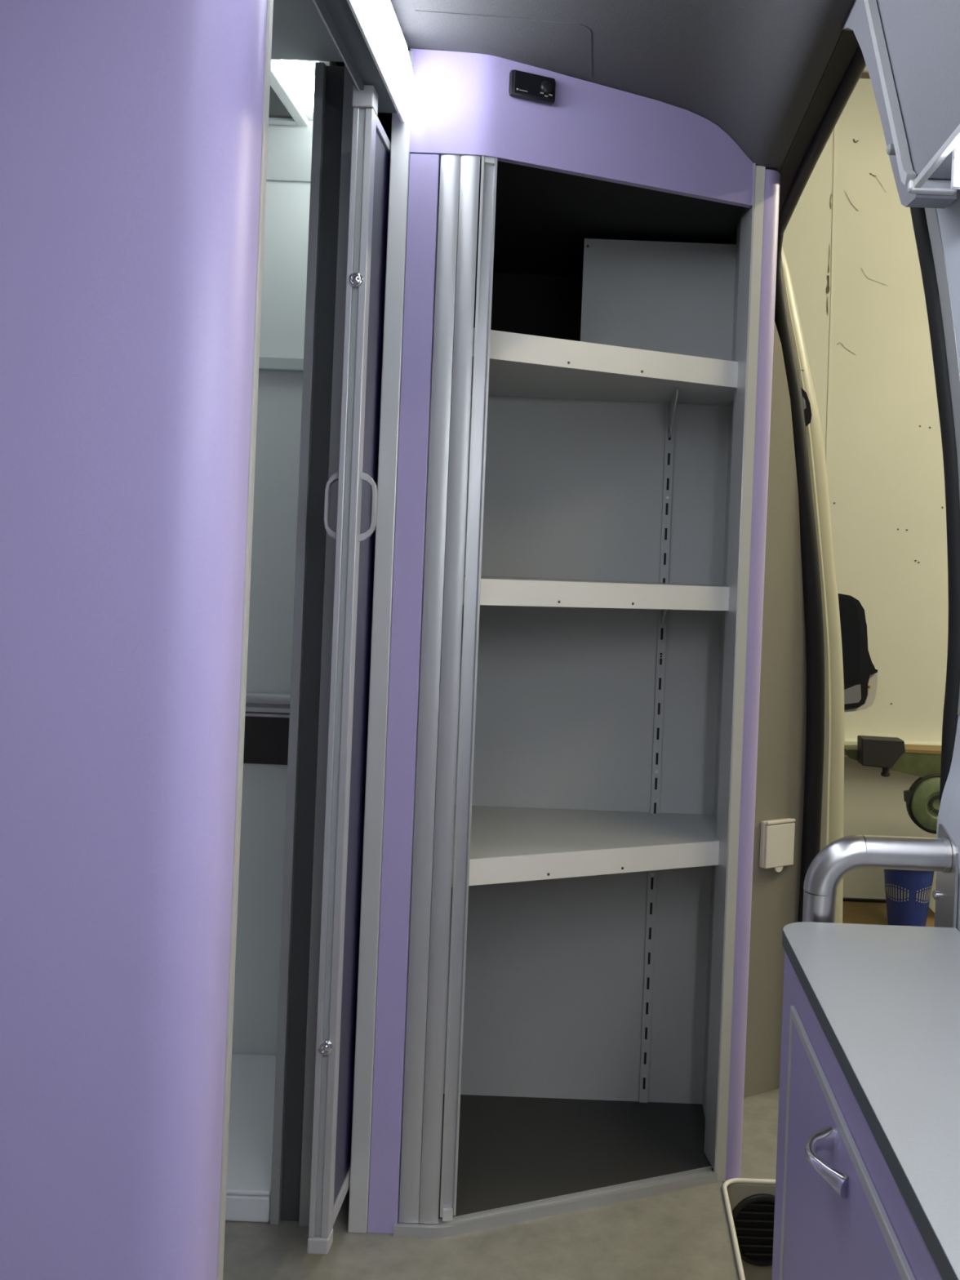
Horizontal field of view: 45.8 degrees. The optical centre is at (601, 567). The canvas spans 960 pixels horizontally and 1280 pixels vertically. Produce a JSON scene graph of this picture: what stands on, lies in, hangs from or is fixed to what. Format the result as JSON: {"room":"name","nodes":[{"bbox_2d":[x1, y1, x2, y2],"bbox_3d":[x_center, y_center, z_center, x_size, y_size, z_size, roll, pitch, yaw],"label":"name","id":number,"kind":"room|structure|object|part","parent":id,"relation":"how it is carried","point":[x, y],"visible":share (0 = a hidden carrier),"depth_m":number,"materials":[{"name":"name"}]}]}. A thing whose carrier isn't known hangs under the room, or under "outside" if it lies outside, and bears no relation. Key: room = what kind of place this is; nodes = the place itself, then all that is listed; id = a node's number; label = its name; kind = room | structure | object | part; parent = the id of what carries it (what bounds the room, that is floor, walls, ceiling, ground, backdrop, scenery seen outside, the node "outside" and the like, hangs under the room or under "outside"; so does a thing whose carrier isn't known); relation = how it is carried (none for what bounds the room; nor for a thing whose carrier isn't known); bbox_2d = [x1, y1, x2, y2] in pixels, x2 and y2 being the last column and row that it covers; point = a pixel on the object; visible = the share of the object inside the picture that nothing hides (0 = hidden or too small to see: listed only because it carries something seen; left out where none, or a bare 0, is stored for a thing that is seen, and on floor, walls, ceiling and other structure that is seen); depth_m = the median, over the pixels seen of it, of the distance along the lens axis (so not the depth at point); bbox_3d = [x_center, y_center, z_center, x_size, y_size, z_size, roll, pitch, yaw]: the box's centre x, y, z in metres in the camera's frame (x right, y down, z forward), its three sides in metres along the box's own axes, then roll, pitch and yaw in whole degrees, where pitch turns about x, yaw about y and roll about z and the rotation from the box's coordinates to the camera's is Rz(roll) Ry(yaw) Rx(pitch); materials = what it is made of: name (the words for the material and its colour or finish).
{"room":"camper van interior","nodes":[
{"label":"camper van interior","id":0,"kind":"room"},
{"bbox_2d":[0,0,273,1279],"bbox_3d":[-0.783,0.094,1.261,0.742,2.050,0.102,2,0,0],"label":"wall","id":1,"kind":"structure","parent":0,"point":[134,133],"depth_m":1.21,"materials":[{"name":"purple laminate"}]},
{"bbox_3d":[-0.424,0.118,1.304,0.022,2.030,0.016,2,0,0],"label":"edge trim","id":2,"kind":"part","parent":1,"relation":"part of","materials":[{"name":"grey"}]},
{"bbox_2d":[231,120,312,1055],"bbox_3d":[-0.838,0.067,2.475,0.630,2.100,0.090,2,0,0],"label":"wall","id":3,"kind":"structure","parent":0,"point":[289,156],"depth_m":2.49,"materials":[{"name":"white"}]},
{"bbox_2d":[243,715,289,764],"bbox_3d":[-0.808,0.379,2.484,0.515,0.103,0.012,2,0,0],"label":"window","id":4,"kind":"structure","parent":3,"relation":"in","point":[266,739],"depth_m":2.48,"materials":[{"name":"black glass"}]},
{"bbox_2d":[244,692,290,717],"bbox_3d":[-0.805,0.299,2.469,0.515,0.053,0.040,2,0,0],"label":"roller blind","id":5,"kind":"object","parent":3,"relation":"attached to","point":[268,700],"visible":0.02,"depth_m":2.46,"materials":[{"name":"metal"}]},
{"bbox_2d":[258,356,303,372],"bbox_3d":[-0.798,-0.450,2.476,0.570,0.027,0.028,2,0,0],"label":"wall ledge","id":6,"kind":"object","parent":3,"relation":"attached to","point":[265,363],"visible":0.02,"depth_m":2.46,"materials":[{"name":"grey"}]},
{"bbox_2d":[271,0,343,120],"bbox_3d":[-0.741,-0.940,1.865,0.745,0.120,1.310,2,0,0],"label":"ceiling","id":7,"kind":"structure","parent":0,"point":[299,32],"depth_m":1.86,"materials":[{"name":"grey"}]},
{"bbox_2d":[268,63,308,125],"bbox_3d":[-0.832,-0.966,2.197,0.402,0.014,0.455,2,0,0],"label":"roof hatch","id":8,"kind":"object","parent":7,"relation":"attached to","point":[284,109],"visible":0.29,"depth_m":2.34,"materials":[{"name":"white plastic"}]},
{"bbox_3d":[-0.834,-0.970,2.202,0.357,0.006,0.404,2,0,0],"label":"pane","id":9,"kind":"part","parent":8,"relation":"part of","materials":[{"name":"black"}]},
{"bbox_2d":[280,59,315,111],"bbox_3d":[-0.575,-0.951,2.190,0.044,0.024,0.460,2,0,0],"label":"recessed light","id":10,"kind":"object","parent":7,"relation":"in","point":[302,73],"visible":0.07,"depth_m":2.16,"materials":[{"name":"white plastic"}]},
{"bbox_2d":[319,61,337,66],"bbox_3d":[-0.518,0.085,2.220,0.018,2.090,0.540,2,0,0],"label":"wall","id":11,"kind":"structure","parent":0,"point":[326,63],"depth_m":1.95,"materials":[{"name":"white"}]},
{"bbox_2d":[336,62,391,142],"bbox_3d":[-0.440,0.103,2.193,0.138,2.060,0.474,2,0,0],"label":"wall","id":12,"kind":"structure","parent":0,"point":[385,118],"depth_m":2.25,"materials":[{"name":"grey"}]},
{"bbox_2d":[269,62,355,1226],"bbox_3d":[-0.486,0.132,1.942,0.089,1.998,0.026,2,0,0],"label":"door frame","id":13,"kind":"structure","parent":12,"relation":"attached to","point":[333,108],"depth_m":1.94,"materials":[{"name":"grey metal"}]},
{"bbox_3d":[-0.523,0.131,1.943,0.016,1.998,0.024,2,0,0],"label":"post","id":14,"kind":"part","parent":13,"relation":"part of","materials":[{"name":"grey metal"}]},
{"bbox_3d":[-0.461,0.133,1.942,0.038,1.998,0.026,2,0,0],"label":"post","id":15,"kind":"part","parent":13,"relation":"part of","materials":[{"name":"grey metal"}]},
{"bbox_2d":[306,0,397,1254],"bbox_3d":[-0.411,0.157,1.330,0.080,1.855,2.060,2,0,0],"label":"sliding door","id":16,"kind":"structure","parent":12,"relation":"in","point":[357,476],"depth_m":1.78,"materials":[{"name":"metal"}]},
{"bbox_3d":[-0.426,-0.099,1.800,0.029,0.112,0.014,2,0,0],"label":"handle","id":17,"kind":"part","parent":16,"relation":"part of","materials":[{"name":"grey plastic"}]},
{"bbox_3d":[-0.446,1.046,2.083,0.032,0.024,0.555,2,0,0],"label":"rail","id":18,"kind":"part","parent":16,"relation":"part of","materials":[{"name":"metal"}]},
{"bbox_3d":[-0.360,-0.759,1.090,0.042,0.021,1.580,2,0,0],"label":"door rail","id":19,"kind":"part","parent":16,"relation":"part of","materials":[{"name":"grey metal"}]},
{"bbox_3d":[-0.411,0.161,2.083,0.024,1.745,0.555,2,0,0],"label":"panel","id":20,"kind":"part","parent":16,"relation":"part of","materials":[{"name":"grey metal"}]},
{"bbox_3d":[-0.375,-0.097,1.800,0.029,0.112,0.014,2,0,0],"label":"handle","id":21,"kind":"part","parent":16,"relation":"part of","materials":[{"name":"grey plastic"}]},
{"bbox_3d":[-0.376,-0.719,2.083,0.032,0.016,0.555,2,0,0],"label":"rail","id":22,"kind":"part","parent":16,"relation":"part of","materials":[{"name":"metal"}]},
{"bbox_2d":[222,1088,779,1279],"bbox_3d":[-0.386,1.151,0.475,1.620,0.030,4.550,2,0,0],"label":"floor","id":23,"kind":"structure","parent":0,"point":[682,1234],"depth_m":1.90,"materials":[{"name":"plastic"}]},
{"bbox_2d":[225,1053,275,1222],"bbox_3d":[-0.877,1.089,2.212,0.613,0.054,0.553,2,0,0],"label":"shower tray","id":24,"kind":"object","parent":23,"relation":"on","point":[252,1086],"visible":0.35,"depth_m":2.13,"materials":[{"name":"white plastic"}]},
{"bbox_2d":[347,48,780,1238],"bbox_3d":[-0.042,0.098,2.361,0.703,2.100,0.898,2,0,0],"label":"tall cabinet","id":25,"kind":"object","parent":23,"relation":"on","point":[580,297],"visible":0.99,"depth_m":2.17,"materials":[{"name":"purple laminate"}]},
{"bbox_3d":[-0.376,0.126,1.927,0.032,2.018,0.020,2,0,0],"label":"edge trim","id":26,"kind":"part","parent":25,"relation":"part of","materials":[{"name":"white"}]},
{"bbox_3d":[-0.338,0.215,1.927,0.050,1.843,0.017,2,0,0],"label":"panel","id":27,"kind":"part","parent":25,"relation":"part of","materials":[{"name":"metal"}]},
{"bbox_2d":[508,69,555,105],"bbox_3d":[-0.117,-0.828,1.937,0.084,0.046,0.024,2,0,-23],"label":"control unit","id":28,"kind":"object","parent":25,"relation":"attached to","point":[526,86],"visible":1,"depth_m":1.93,"materials":[{"name":"black plastic"}]},
{"bbox_3d":[-0.093,-0.828,1.938,0.022,0.022,0.006,2,0,-23],"label":"knob","id":29,"kind":"part","parent":28,"relation":"part of","materials":[{"name":"black plastic"}]},
{"bbox_3d":[-0.097,1.142,2.178,0.628,0.009,0.465,2,0,0],"label":"board","id":30,"kind":"part","parent":25,"relation":"part of","materials":[{"name":"black metal"}]},
{"bbox_3d":[-0.072,0.525,2.175,0.624,0.014,0.469,2,0,0],"label":"shelf","id":31,"kind":"part","parent":25,"relation":"part of","materials":[{"name":"grey plastic"}]},
{"bbox_3d":[-0.052,0.033,2.175,0.624,0.014,0.469,2,0,0],"label":"shelf","id":32,"kind":"part","parent":25,"relation":"part of","materials":[{"name":"grey plastic"}]},
{"bbox_3d":[-0.036,-0.385,2.175,0.624,0.050,0.469,2,0,0],"label":"shelf","id":33,"kind":"part","parent":25,"relation":"part of","materials":[{"name":"grey plastic"}]},
{"bbox_3d":[-0.071,0.375,2.418,0.656,1.545,0.014,2,0,0],"label":"panel","id":34,"kind":"part","parent":25,"relation":"part of","materials":[{"name":"grey plastic"}]},
{"bbox_3d":[0.126,-0.545,2.418,0.336,0.308,0.014,2,0,0],"label":"panel","id":35,"kind":"part","parent":25,"relation":"part of","materials":[{"name":"grey plastic"}]},
{"bbox_3d":[0.244,0.230,2.165,0.015,1.824,0.078,2,0,0],"label":"guide post","id":36,"kind":"part","parent":25,"relation":"part of","materials":[{"name":"metal"}]},
{"bbox_3d":[0.263,0.201,2.135,0.019,1.920,0.021,2,0,0],"label":"edge trim","id":37,"kind":"part","parent":25,"relation":"part of","materials":[{"name":"grey metal"}]},
{"bbox_3d":[0.289,0.204,2.279,0.032,1.915,0.302,2,0,0],"label":"panel","id":38,"kind":"part","parent":25,"relation":"part of","materials":[{"name":"metal"}]},
{"bbox_2d":[722,1177,775,1279],"bbox_3d":[0.308,1.267,1.712,0.174,0.222,0.834,2,0,0],"label":"well","id":39,"kind":"object","parent":23,"relation":"in","point":[735,1190],"visible":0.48,"depth_m":2.12,"materials":[{"name":"beige plastic"}]},
{"bbox_2d":[731,1193,774,1266],"bbox_3d":[0.304,1.246,2.114,0.134,0.134,0.009,2,0,0],"label":"air vent","id":40,"kind":"object","parent":39,"relation":"attached to","point":[753,1215],"visible":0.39,"depth_m":2.11,"materials":[{"name":"black plastic"}]},
{"bbox_2d":[771,950,942,1279],"bbox_3d":[0.256,0.779,0.347,0.212,0.764,1.694,2,0,0],"label":"base cabinet","id":41,"kind":"object","parent":23,"relation":"on","point":[842,1213],"visible":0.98,"depth_m":0.93,"materials":[{"name":"purple laminate"}]},
{"bbox_3d":[0.179,0.468,0.889,0.033,0.024,0.075,2,0,0],"label":"handle","id":42,"kind":"part","parent":41,"relation":"part of","materials":[{"name":"silver metal"}]},
{"bbox_3d":[0.178,0.767,0.704,0.004,0.640,0.808,2,0,0],"label":"door","id":43,"kind":"part","parent":41,"relation":"part of","materials":[{"name":"purple laminate"}]},
{"bbox_3d":[0.178,0.767,0.711,0.005,0.662,0.822,2,0,0],"label":"door frame","id":44,"kind":"part","parent":41,"relation":"part of","materials":[{"name":"purple"}]},
{"bbox_2d":[782,921,959,1279],"bbox_3d":[0.284,0.390,0.352,0.190,0.016,1.704,2,0,0],"label":"countertop","id":45,"kind":"structure","parent":41,"relation":"on","point":[885,999],"depth_m":0.91,"materials":[{"name":"grey laminate"}]},
{"bbox_2d":[390,0,854,172],"bbox_3d":[0.018,-0.836,0.400,0.770,0.136,4.400,2,0,0],"label":"ceiling","id":46,"kind":"structure","parent":0,"point":[753,69],"depth_m":1.82,"materials":[{"name":"grey plastic"}]},
{"bbox_3d":[-0.354,-0.828,1.100,0.036,0.117,1.600,2,0,0],"label":"trim","id":47,"kind":"structure","parent":46,"relation":"attached to","visible":0},
{"bbox_2d":[346,0,420,123],"bbox_3d":[-0.317,-0.811,0.052,0.038,0.120,3.705,2,0,0],"label":"strip light","id":48,"kind":"object","parent":47,"relation":"attached to","point":[377,22],"visible":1,"depth_m":1.67,"materials":[{"name":"white plastic"}]},
{"bbox_2d":[743,322,806,1097],"bbox_3d":[0.378,0.200,2.495,0.217,1.930,0.020,2,0,-33],"label":"wall","id":49,"kind":"structure","parent":0,"point":[782,719],"depth_m":2.50,"materials":[{"name":"beige paint"}]},
{"bbox_2d":[759,817,795,871],"bbox_3d":[0.390,0.614,2.488,0.085,0.115,0.022,2,0,-33],"label":"socket cover","id":50,"kind":"object","parent":49,"relation":"attached to","point":[777,836],"visible":1,"depth_m":2.48,"materials":[{"name":"beige plastic"}]},
{"bbox_2d":[778,29,858,213],"bbox_3d":[0.372,-0.782,2.067,0.058,0.047,0.985,2,0,0],"label":"trim","id":51,"kind":"structure","parent":49,"relation":"attached to","point":[847,44],"depth_m":1.87,"materials":[{"name":"black plastic"}]},
{"bbox_2d":[781,245,844,923],"bbox_3d":[0.470,0.120,2.601,0.249,1.766,0.142,2,0,0],"label":"pillar","id":52,"kind":"structure","parent":0,"point":[833,793],"depth_m":2.58,"materials":[{"name":"beige paint"}]},
{"bbox_2d":[837,593,877,711],"bbox_3d":[0.728,0.266,3.549,0.277,0.369,0.103,2,0,0],"label":"mirror","id":53,"kind":"object","parent":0,"point":[860,673],"visible":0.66,"depth_m":3.50,"materials":[{"name":"black plastic"}]},
{"bbox_3d":[0.752,0.229,3.499,0.116,0.270,0.004,2,0,0],"label":"glass","id":54,"kind":"part","parent":53,"relation":"part of","materials":[{"name":"grey mirror"}]},
{"bbox_3d":[0.754,0.395,3.499,0.110,0.068,0.004,2,0,0],"label":"wide angle glass","id":55,"kind":"part","parent":53,"relation":"part of","materials":[{"name":"beige mirror"}]},
{"bbox_2d":[844,735,941,834],"bbox_3d":[1.211,1.216,4.247,0.676,1.166,0.282,2,0,-6],"label":"machine","id":56,"kind":"object","parent":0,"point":[922,799],"visible":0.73,"depth_m":4.12,"materials":[{"name":"green paint"}]},
{"bbox_3d":[1.048,0.754,4.150,0.032,0.033,0.032,2,0,0],"label":"knob","id":57,"kind":"part","parent":56,"relation":"part of","materials":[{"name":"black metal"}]},
{"bbox_3d":[1.232,0.774,4.210,0.669,0.184,0.120,2,0,0],"label":"arm","id":58,"kind":"part","parent":56,"relation":"part of","materials":[{"name":"green paint"}]},
{"bbox_2d":[924,189,959,931],"bbox_3d":[0.382,0.365,-0.260,0.098,1.600,3.080,2,0,0],"label":"wall","id":59,"kind":"structure","parent":0,"point":[943,224],"depth_m":1.25,"materials":[{"name":"grey"}]},
{"bbox_2d":[774,44,959,922],"bbox_3d":[0.419,0.192,1.915,0.182,1.948,1.270,2,0,0],"label":"seal","id":60,"kind":"object","parent":59,"relation":"attached to","point":[813,612],"visible":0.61,"depth_m":2.29,"materials":[{"name":"black rubber"}]},
{"bbox_2d":[802,823,958,928],"bbox_3d":[0.286,0.722,1.235,0.159,0.877,0.066,2,0,0],"label":"grab rail","id":61,"kind":"object","parent":59,"relation":"attached to","point":[845,855],"visible":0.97,"depth_m":1.22,"materials":[{"name":"silver metal"}]},
{"bbox_3d":[0.378,0.376,1.235,0.003,0.178,0.066,2,0,0],"label":"wall plate","id":62,"kind":"part","parent":61,"relation":"part of","materials":[{"name":"silver metal"}]},
{"bbox_2d":[841,0,959,208],"bbox_3d":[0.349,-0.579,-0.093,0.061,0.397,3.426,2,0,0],"label":"overhead cabinet","id":63,"kind":"object","parent":59,"relation":"attached to","point":[910,49],"visible":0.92,"depth_m":1.18,"materials":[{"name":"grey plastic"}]},
{"bbox_3d":[0.357,-0.580,-0.191,0.045,0.372,3.230,2,0,0],"label":"door","id":64,"kind":"part","parent":63,"relation":"part of","materials":[{"name":"grey laminate"}]},
{"bbox_2d":[951,141,959,189],"bbox_3d":[0.343,-0.374,-0.372,0.028,0.039,2.855,2,0,0],"label":"light","id":65,"kind":"object","parent":63,"relation":"attached to","point":[955,174],"visible":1,"depth_m":1.05,"materials":[{"name":"white plastic"}]},
{"bbox_2d":[956,150,959,183],"bbox_3d":[0.343,-0.370,-0.372,0.026,0.031,2.835,2,0,0],"label":"diffuser","id":66,"kind":"object","parent":65,"relation":"attached to","point":[957,151],"depth_m":1.04,"materials":[{"name":"white plastic"}]},
{"label":"outside","id":67,"kind":"structure","parent":0,"visible":0},
{"bbox_3d":[1.429,1.833,1.300,9.000,0.050,6.600,2,0,0],"label":"floor","id":68,"kind":"structure","parent":67,"visible":0},
{"bbox_2d":[842,897,934,926],"bbox_3d":[0.985,1.551,4.210,0.590,0.478,0.520,2,0,0],"label":"wooden bench","id":69,"kind":"object","parent":68,"relation":"on","point":[855,910],"visible":0.08,"depth_m":4.31,"materials":[{"name":"brown wood"}]},
{"bbox_2d":[884,869,933,926],"bbox_3d":[1.122,1.201,4.120,0.196,0.249,0.196,2,0,0],"label":"basket","id":70,"kind":"object","parent":69,"relation":"on","point":[908,892],"visible":0.76,"depth_m":4.05,"materials":[{"name":"blue plastic"}]},
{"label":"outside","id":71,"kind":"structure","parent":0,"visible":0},
{"bbox_2d":[782,78,948,912],"bbox_3d":[1.505,-0.090,4.649,8.000,3.799,0.103,2,0,0],"label":"wall","id":72,"kind":"structure","parent":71,"point":[849,244],"depth_m":4.60,"materials":[{"name":"beige paint"}]},
{"bbox_2d":[859,72,870,79],"bbox_3d":[1.580,-1.992,4.650,8.000,0.025,0.100,2,0,0],"label":"trim","id":73,"kind":"structure","parent":72,"relation":"attached to","point":[864,75],"depth_m":4.60,"materials":[{"name":"brown"}]},
{"bbox_2d":[862,66,868,72],"bbox_3d":[1.590,-2.247,4.640,8.000,0.485,0.120,2,0,0],"label":"trim","id":74,"kind":"structure","parent":72,"relation":"attached to","point":[865,70],"depth_m":4.58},
{"bbox_2d":[844,737,942,756],"bbox_3d":[1.722,0.757,4.550,2.500,0.062,0.099,2,0,0],"label":"bench","id":75,"kind":"object","parent":72,"relation":"attached to","point":[847,741],"visible":0.02,"depth_m":4.53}
]}

